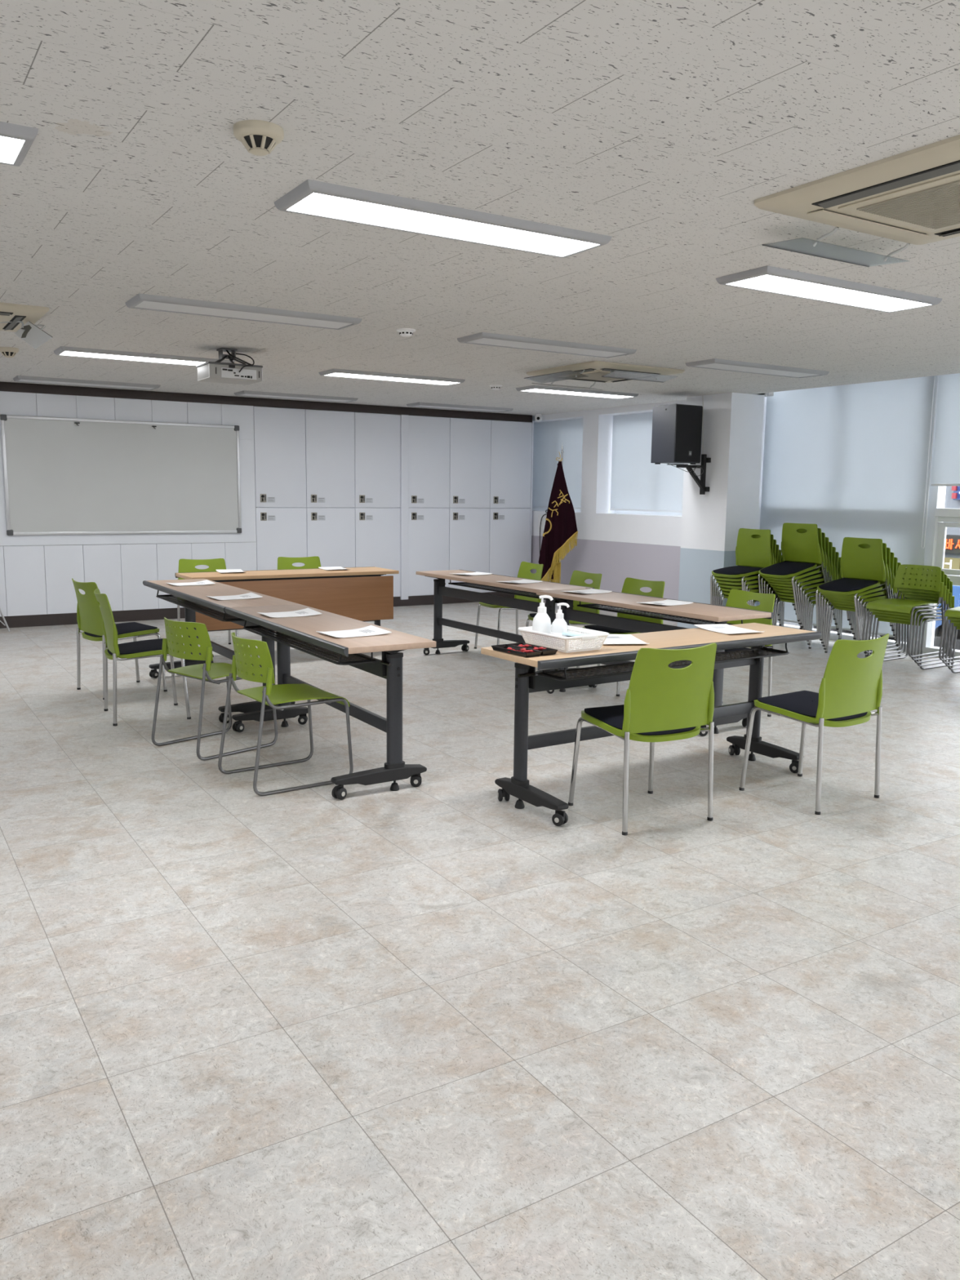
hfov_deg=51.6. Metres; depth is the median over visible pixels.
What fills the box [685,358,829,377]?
recessed light
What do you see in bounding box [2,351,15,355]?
vent
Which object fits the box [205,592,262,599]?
handout
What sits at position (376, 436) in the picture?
cabinet
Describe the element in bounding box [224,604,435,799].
folding table
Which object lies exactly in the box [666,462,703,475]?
wire
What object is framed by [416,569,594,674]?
folding table
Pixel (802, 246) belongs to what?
air deflector
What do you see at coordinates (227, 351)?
cable
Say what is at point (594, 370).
air conditioner
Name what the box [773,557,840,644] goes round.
padded chair
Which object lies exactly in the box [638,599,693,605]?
handout
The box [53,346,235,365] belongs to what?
recessed light
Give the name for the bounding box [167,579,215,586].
handout
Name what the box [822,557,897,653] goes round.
padded chair
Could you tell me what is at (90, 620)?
padded chair
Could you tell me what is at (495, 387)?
smoke detector
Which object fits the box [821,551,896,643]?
padded chair
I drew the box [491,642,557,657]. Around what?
tray
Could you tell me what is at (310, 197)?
recessed light
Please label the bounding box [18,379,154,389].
diffuser
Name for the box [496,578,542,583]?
handout
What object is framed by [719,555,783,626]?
padded chair
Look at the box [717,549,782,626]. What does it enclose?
padded chair
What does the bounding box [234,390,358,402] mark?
recessed light
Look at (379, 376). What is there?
diffuser
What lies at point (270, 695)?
chair
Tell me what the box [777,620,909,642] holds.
ground
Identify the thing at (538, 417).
security camera
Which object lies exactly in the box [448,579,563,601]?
shelf
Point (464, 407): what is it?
diffuser
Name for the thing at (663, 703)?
padded chair
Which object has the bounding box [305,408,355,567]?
cabinet
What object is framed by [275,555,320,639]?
padded chair
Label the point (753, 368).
diffuser
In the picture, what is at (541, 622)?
pump bottle
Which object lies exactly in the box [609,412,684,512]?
roller blind
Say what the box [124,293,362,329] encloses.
recessed light
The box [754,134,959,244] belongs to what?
air conditioner
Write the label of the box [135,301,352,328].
diffuser
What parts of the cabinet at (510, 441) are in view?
lock plate, lock plate, door, door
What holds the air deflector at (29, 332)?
attached to the air conditioner at (13, 313)
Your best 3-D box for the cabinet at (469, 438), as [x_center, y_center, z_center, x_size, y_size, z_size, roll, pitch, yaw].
[-0.232,-1.757,13.096,0.618,2.255,0.448,-5,10,-32]
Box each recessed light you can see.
[0,121,38,166]
[13,375,160,390]
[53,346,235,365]
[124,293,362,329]
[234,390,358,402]
[274,179,612,257]
[318,368,465,385]
[406,402,513,412]
[457,332,636,358]
[515,385,638,399]
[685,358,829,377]
[715,265,942,312]
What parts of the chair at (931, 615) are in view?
frame, seat, backrest, frame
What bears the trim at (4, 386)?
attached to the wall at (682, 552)
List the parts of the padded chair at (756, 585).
leg, leg, backrest, leg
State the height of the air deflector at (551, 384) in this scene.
0.069 m
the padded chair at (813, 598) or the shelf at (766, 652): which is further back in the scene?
the padded chair at (813, 598)
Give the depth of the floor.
2.90 m
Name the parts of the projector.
socket plate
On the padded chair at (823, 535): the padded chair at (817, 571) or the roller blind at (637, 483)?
the padded chair at (817, 571)
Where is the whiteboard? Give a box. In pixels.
[0,414,241,535]
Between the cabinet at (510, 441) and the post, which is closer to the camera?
the post
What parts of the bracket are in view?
arm, wall plate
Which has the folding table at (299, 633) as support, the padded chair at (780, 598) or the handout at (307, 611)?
the handout at (307, 611)
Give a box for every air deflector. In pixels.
[0,320,52,349]
[524,369,587,383]
[531,381,602,390]
[601,369,677,382]
[762,226,910,266]
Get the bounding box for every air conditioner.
[0,302,48,332]
[526,360,684,382]
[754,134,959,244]
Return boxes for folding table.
[142,578,298,723]
[174,566,399,661]
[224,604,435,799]
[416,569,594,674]
[480,622,821,826]
[536,587,773,736]
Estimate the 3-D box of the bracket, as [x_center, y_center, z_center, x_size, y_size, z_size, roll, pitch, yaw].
[2.172,-1.728,10.338,0.419,0.415,0.210,-5,10,-32]
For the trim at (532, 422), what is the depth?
13.40 m
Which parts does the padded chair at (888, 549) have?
leg, leg, leg, backrest, leg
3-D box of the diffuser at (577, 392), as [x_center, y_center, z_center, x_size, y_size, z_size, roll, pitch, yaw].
[1.001,-2.509,10.083,1.252,0.007,0.257,-5,10,-32]
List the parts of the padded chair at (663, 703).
leg, leg, leg, backrest, leg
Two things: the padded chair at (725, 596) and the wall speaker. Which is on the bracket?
the wall speaker
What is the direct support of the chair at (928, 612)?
on the chair at (931, 615)
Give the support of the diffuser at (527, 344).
attached to the recessed light at (482, 338)
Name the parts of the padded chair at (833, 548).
leg, backrest, leg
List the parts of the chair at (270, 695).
backrest, frame, seat, frame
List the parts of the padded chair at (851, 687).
leg, leg, leg, backrest, leg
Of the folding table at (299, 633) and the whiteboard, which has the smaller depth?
the folding table at (299, 633)
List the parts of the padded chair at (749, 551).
leg, leg, backrest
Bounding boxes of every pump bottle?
[532,595,552,644]
[551,602,569,646]
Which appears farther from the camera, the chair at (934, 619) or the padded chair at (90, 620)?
the chair at (934, 619)
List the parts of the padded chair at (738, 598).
backrest, leg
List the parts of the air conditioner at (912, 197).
grille frame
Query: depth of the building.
16.50 m
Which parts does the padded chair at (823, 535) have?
leg, leg, backrest, leg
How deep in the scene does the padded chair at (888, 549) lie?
8.88 m
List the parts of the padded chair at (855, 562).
leg, leg, leg, backrest, leg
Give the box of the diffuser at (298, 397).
[242,394,349,401]
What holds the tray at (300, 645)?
on the folding table at (299, 633)
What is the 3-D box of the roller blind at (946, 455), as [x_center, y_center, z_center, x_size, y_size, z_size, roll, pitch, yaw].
[4.593,-1.843,8.112,0.050,1.156,1.865,-5,10,-32]
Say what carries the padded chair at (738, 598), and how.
on the floor
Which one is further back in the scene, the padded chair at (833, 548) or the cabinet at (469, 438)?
the cabinet at (469, 438)
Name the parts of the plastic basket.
handle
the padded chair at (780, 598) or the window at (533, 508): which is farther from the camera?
the window at (533, 508)
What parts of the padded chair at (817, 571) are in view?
leg, leg, backrest, leg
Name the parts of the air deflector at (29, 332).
clear plate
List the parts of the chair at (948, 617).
seat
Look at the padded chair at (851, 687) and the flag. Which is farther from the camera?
the flag
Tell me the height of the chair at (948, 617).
0.743 m
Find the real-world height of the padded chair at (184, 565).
0.804 m
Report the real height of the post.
2.292 m
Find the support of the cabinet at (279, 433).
on the floor
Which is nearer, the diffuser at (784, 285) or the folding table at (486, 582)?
the diffuser at (784, 285)
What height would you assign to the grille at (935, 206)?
0.005 m
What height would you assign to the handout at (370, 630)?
0.019 m
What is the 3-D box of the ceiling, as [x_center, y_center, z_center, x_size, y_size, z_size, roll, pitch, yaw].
[0.379,-1.733,4.215,11.100,0.120,16.320,-5,10,-32]
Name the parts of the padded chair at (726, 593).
leg, leg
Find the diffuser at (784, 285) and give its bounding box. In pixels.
[728,275,928,311]
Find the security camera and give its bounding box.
[534,413,542,422]
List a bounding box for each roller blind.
[532,418,582,509]
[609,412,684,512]
[755,375,938,640]
[930,373,959,485]
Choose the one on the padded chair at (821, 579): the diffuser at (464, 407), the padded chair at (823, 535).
the padded chair at (823, 535)
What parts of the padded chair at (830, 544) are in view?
leg, backrest, leg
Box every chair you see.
[71,577,167,699]
[93,588,191,725]
[151,617,277,760]
[177,558,238,653]
[217,632,353,795]
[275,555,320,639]
[474,561,543,648]
[525,570,601,666]
[568,642,716,835]
[576,577,664,696]
[710,528,776,604]
[712,534,779,615]
[714,539,780,620]
[715,544,781,626]
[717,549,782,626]
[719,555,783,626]
[720,594,784,626]
[722,588,775,716]
[738,633,888,814]
[757,522,830,621]
[760,528,831,624]
[763,532,834,627]
[765,537,835,630]
[768,542,837,630]
[770,546,838,630]
[771,551,839,641]
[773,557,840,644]
[774,574,842,648]
[815,537,893,639]
[818,542,894,639]
[819,547,896,640]
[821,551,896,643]
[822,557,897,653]
[823,562,901,657]
[824,605,901,656]
[861,564,944,657]
[864,568,946,660]
[866,573,950,663]
[870,577,952,666]
[875,581,955,669]
[938,606,959,660]
[942,616,959,663]
[944,619,959,666]
[947,622,959,670]
[950,626,959,672]
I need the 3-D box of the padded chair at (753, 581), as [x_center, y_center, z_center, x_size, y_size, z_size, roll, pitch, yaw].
[2.653,-0.578,9.884,0.518,0.856,0.482,-5,10,-32]
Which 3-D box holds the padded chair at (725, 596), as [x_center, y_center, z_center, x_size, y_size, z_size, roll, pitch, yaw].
[2.746,-0.402,9.970,0.518,0.804,0.482,-5,10,-32]
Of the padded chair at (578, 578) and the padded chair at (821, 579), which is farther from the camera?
the padded chair at (821, 579)
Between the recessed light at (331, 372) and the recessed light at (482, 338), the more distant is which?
the recessed light at (331, 372)
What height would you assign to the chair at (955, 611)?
0.746 m
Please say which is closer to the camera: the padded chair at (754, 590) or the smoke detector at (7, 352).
the smoke detector at (7, 352)
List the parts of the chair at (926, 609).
frame, seat, backrest, frame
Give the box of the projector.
[195,347,262,384]
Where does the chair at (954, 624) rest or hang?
on the chair at (957, 627)
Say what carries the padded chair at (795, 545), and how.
on the padded chair at (817, 571)
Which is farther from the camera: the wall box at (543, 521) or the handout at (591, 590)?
the wall box at (543, 521)
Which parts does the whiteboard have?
frame rail, frame rail, frame rail, frame rail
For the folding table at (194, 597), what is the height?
0.736 m
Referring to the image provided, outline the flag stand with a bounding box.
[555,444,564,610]
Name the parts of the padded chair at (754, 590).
leg, backrest, leg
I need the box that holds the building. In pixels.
[943,483,959,569]
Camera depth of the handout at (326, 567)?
8.96 m
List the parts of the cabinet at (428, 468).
lock plate, lock plate, door, door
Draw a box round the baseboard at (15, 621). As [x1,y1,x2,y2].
[0,591,514,628]
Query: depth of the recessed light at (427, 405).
11.95 m
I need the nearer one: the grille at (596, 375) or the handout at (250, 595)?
the handout at (250, 595)
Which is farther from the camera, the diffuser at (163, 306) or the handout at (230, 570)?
the handout at (230, 570)
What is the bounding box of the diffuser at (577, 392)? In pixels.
[523,388,627,398]
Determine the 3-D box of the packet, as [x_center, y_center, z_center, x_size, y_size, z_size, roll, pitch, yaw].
[0.439,-0.024,4.519,0.140,0.028,0.100,5,10,29]
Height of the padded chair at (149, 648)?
0.804 m
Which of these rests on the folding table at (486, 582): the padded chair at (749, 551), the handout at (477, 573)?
the handout at (477, 573)
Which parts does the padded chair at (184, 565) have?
leg, backrest, leg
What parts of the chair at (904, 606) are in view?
frame, seat, backrest, frame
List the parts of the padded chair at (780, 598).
leg, leg, leg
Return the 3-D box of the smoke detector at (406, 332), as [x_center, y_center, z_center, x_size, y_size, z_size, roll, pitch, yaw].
[-0.478,-1.989,6.425,0.123,0.040,0.123,-5,10,-32]
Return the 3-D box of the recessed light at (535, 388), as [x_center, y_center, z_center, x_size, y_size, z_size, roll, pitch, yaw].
[1.001,-2.515,10.082,1.320,0.030,0.325,-5,10,-32]
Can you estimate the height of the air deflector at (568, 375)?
0.069 m
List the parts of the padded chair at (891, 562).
leg, leg, leg, backrest, leg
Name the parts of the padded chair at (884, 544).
leg, leg, leg, backrest, leg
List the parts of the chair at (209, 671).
backrest, frame, seat, frame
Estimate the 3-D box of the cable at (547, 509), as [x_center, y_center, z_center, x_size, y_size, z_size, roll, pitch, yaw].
[0.927,-1.124,13.174,0.028,1.230,0.507,-5,10,-32]
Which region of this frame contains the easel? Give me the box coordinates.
[0,608,10,631]
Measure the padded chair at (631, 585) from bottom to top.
0.804 m
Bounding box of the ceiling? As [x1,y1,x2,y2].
[0,0,959,415]
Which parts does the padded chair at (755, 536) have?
leg, leg, backrest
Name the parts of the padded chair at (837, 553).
leg, leg, backrest, leg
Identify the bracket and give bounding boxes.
[666,453,711,494]
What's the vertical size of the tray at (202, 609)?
0.081 m
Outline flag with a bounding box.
[538,451,577,582]
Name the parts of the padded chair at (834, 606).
leg, leg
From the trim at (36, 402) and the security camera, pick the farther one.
the security camera
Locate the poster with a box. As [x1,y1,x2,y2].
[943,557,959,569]
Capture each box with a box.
[537,514,546,536]
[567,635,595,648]
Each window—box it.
[532,506,580,511]
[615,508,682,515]
[776,377,938,653]
[918,375,959,659]
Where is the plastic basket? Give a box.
[518,624,608,653]
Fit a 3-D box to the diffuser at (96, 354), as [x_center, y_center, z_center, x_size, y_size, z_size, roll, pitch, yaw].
[-2.631,-2.222,7.836,1.252,0.007,0.257,-5,10,-32]
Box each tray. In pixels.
[155,590,244,621]
[243,625,375,665]
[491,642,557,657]
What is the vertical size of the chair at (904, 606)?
0.746 m
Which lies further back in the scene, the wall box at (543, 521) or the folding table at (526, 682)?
the wall box at (543, 521)
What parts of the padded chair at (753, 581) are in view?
leg, leg, backrest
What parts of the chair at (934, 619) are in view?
frame, seat, backrest, frame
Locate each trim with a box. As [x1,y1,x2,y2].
[0,382,532,422]
[3,402,257,612]
[528,420,533,562]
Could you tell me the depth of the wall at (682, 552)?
10.80 m
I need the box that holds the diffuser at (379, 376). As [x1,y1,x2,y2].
[325,373,454,384]
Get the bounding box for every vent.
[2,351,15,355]
[244,134,275,151]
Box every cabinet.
[253,406,306,570]
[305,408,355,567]
[354,412,399,596]
[408,415,449,595]
[448,417,491,592]
[488,420,532,591]
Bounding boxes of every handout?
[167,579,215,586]
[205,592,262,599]
[215,568,246,573]
[257,608,322,617]
[315,625,391,637]
[318,566,346,569]
[449,571,493,575]
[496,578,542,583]
[561,588,612,593]
[599,634,649,644]
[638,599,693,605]
[693,623,764,634]
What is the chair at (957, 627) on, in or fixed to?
on the floor
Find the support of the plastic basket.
on the folding table at (526, 682)
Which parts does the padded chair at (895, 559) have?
leg, leg, backrest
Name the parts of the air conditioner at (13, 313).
grille frame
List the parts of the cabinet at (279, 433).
lock plate, lock plate, door, door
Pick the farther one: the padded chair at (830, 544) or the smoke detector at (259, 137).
the padded chair at (830, 544)
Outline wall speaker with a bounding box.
[650,404,702,464]
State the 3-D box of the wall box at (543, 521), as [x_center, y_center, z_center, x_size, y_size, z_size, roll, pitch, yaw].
[0.913,-1.520,13.189,0.029,0.290,0.450,-5,10,-32]
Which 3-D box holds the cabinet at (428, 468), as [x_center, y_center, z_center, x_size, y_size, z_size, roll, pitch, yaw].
[-0.752,-1.716,12.774,0.607,2.255,0.448,-5,10,-32]
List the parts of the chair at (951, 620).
seat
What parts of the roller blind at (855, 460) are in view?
pull chain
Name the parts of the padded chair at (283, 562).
backrest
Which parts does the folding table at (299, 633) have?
lock lever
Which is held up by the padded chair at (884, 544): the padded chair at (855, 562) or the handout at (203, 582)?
the padded chair at (855, 562)
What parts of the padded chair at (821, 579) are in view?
leg, leg, backrest, leg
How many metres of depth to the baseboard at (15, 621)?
10.87 m
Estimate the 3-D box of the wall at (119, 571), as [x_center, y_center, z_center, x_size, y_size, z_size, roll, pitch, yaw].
[-5.818,-1.284,9.423,7.615,2.256,0.020,-5,10,-32]
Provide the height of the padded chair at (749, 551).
0.878 m
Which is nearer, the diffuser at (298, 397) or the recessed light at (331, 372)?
the recessed light at (331, 372)
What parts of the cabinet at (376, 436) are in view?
lock plate, lock plate, door, door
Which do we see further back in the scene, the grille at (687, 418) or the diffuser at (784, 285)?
the grille at (687, 418)
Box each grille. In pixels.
[576,371,621,381]
[674,404,702,462]
[856,179,959,229]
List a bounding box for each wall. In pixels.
[0,391,257,616]
[517,392,766,628]
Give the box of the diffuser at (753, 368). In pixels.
[695,363,818,377]
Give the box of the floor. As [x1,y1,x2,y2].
[0,600,959,1279]
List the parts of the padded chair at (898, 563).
leg, leg, leg, leg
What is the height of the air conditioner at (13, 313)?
0.048 m
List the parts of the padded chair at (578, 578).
leg, backrest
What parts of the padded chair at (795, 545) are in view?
leg, leg, backrest, leg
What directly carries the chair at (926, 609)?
on the chair at (928, 612)
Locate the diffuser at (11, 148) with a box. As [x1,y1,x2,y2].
[0,136,23,162]
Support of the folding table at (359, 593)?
on the floor
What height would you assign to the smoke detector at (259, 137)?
0.068 m
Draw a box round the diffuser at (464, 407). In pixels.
[413,404,506,412]
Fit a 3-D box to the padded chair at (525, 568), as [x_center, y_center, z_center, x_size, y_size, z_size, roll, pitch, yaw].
[0.281,-0.300,9.072,0.519,0.804,0.483,-3,9,-26]
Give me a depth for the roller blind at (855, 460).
9.64 m
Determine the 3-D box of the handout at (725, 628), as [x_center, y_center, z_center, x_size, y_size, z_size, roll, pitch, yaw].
[1.297,-0.059,5.174,0.215,0.015,0.305,-3,9,-25]
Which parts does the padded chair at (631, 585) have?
leg, backrest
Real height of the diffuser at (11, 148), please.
0.007 m
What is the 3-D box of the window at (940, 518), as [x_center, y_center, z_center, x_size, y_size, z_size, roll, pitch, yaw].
[4.662,-1.099,8.292,0.135,2.720,1.940,-5,10,-32]
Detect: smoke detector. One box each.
[0,346,18,357]
[233,120,284,155]
[396,328,415,337]
[489,384,502,390]
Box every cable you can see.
[226,350,254,372]
[539,509,547,552]
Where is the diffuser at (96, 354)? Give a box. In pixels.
[61,351,204,364]
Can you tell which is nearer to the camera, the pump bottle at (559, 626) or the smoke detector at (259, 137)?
the smoke detector at (259, 137)
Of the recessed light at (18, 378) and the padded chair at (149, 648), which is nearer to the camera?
the padded chair at (149, 648)
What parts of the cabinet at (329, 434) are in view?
lock plate, lock plate, door, door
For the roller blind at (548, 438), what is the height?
1.199 m
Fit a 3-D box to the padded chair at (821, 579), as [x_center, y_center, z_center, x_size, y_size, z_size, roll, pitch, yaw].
[3.100,-0.562,9.620,0.542,0.879,0.482,-5,10,-32]
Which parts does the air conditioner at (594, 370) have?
grille frame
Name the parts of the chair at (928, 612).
frame, seat, backrest, frame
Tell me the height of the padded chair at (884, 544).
0.887 m
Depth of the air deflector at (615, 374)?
8.07 m
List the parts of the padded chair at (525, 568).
leg, leg, leg, backrest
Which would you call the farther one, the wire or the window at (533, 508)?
the window at (533, 508)
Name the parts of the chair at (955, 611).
seat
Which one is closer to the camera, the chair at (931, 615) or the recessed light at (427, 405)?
the chair at (931, 615)
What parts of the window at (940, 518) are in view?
sash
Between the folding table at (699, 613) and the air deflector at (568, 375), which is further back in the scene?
the air deflector at (568, 375)
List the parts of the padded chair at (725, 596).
leg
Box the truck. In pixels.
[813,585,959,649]
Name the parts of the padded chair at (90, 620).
leg, backrest, leg, leg, leg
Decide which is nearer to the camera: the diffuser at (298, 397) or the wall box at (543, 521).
the diffuser at (298, 397)
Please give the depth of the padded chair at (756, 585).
9.78 m
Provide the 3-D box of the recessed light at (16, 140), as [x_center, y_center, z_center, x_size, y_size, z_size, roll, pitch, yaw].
[-1.940,-1.462,2.702,1.320,0.030,0.325,-5,10,-32]
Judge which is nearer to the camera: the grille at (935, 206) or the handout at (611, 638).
the grille at (935, 206)
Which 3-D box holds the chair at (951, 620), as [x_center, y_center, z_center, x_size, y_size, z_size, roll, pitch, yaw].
[4.162,-0.129,8.054,0.533,0.740,0.462,-5,10,-33]
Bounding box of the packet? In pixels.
[562,631,590,636]
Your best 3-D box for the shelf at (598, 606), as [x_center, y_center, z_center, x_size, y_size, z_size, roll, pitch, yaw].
[1.176,-0.200,6.659,0.237,0.081,1.428,-5,10,-32]
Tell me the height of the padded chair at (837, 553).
0.837 m
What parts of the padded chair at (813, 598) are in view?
leg, leg, backrest, leg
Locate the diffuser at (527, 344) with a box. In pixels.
[467,337,626,357]
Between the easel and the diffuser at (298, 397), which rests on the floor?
the easel
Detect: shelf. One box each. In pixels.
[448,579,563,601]
[537,643,789,680]
[577,601,742,625]
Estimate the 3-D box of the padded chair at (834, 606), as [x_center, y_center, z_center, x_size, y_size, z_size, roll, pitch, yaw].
[3.554,-0.266,9.117,0.518,0.804,0.482,-5,10,-32]
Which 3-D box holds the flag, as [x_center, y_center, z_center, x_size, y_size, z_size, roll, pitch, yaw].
[0.968,-1.450,12.270,0.482,1.735,0.182,0,8,-7]
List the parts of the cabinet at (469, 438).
lock plate, lock plate, door, door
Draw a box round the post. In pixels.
[400,414,408,599]
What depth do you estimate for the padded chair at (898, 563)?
9.08 m
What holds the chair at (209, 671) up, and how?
on the floor
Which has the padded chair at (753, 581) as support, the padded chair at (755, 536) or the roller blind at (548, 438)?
the padded chair at (755, 536)
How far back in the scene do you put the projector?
7.34 m
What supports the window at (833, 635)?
in the wall at (682, 552)
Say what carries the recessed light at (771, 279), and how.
in the ceiling

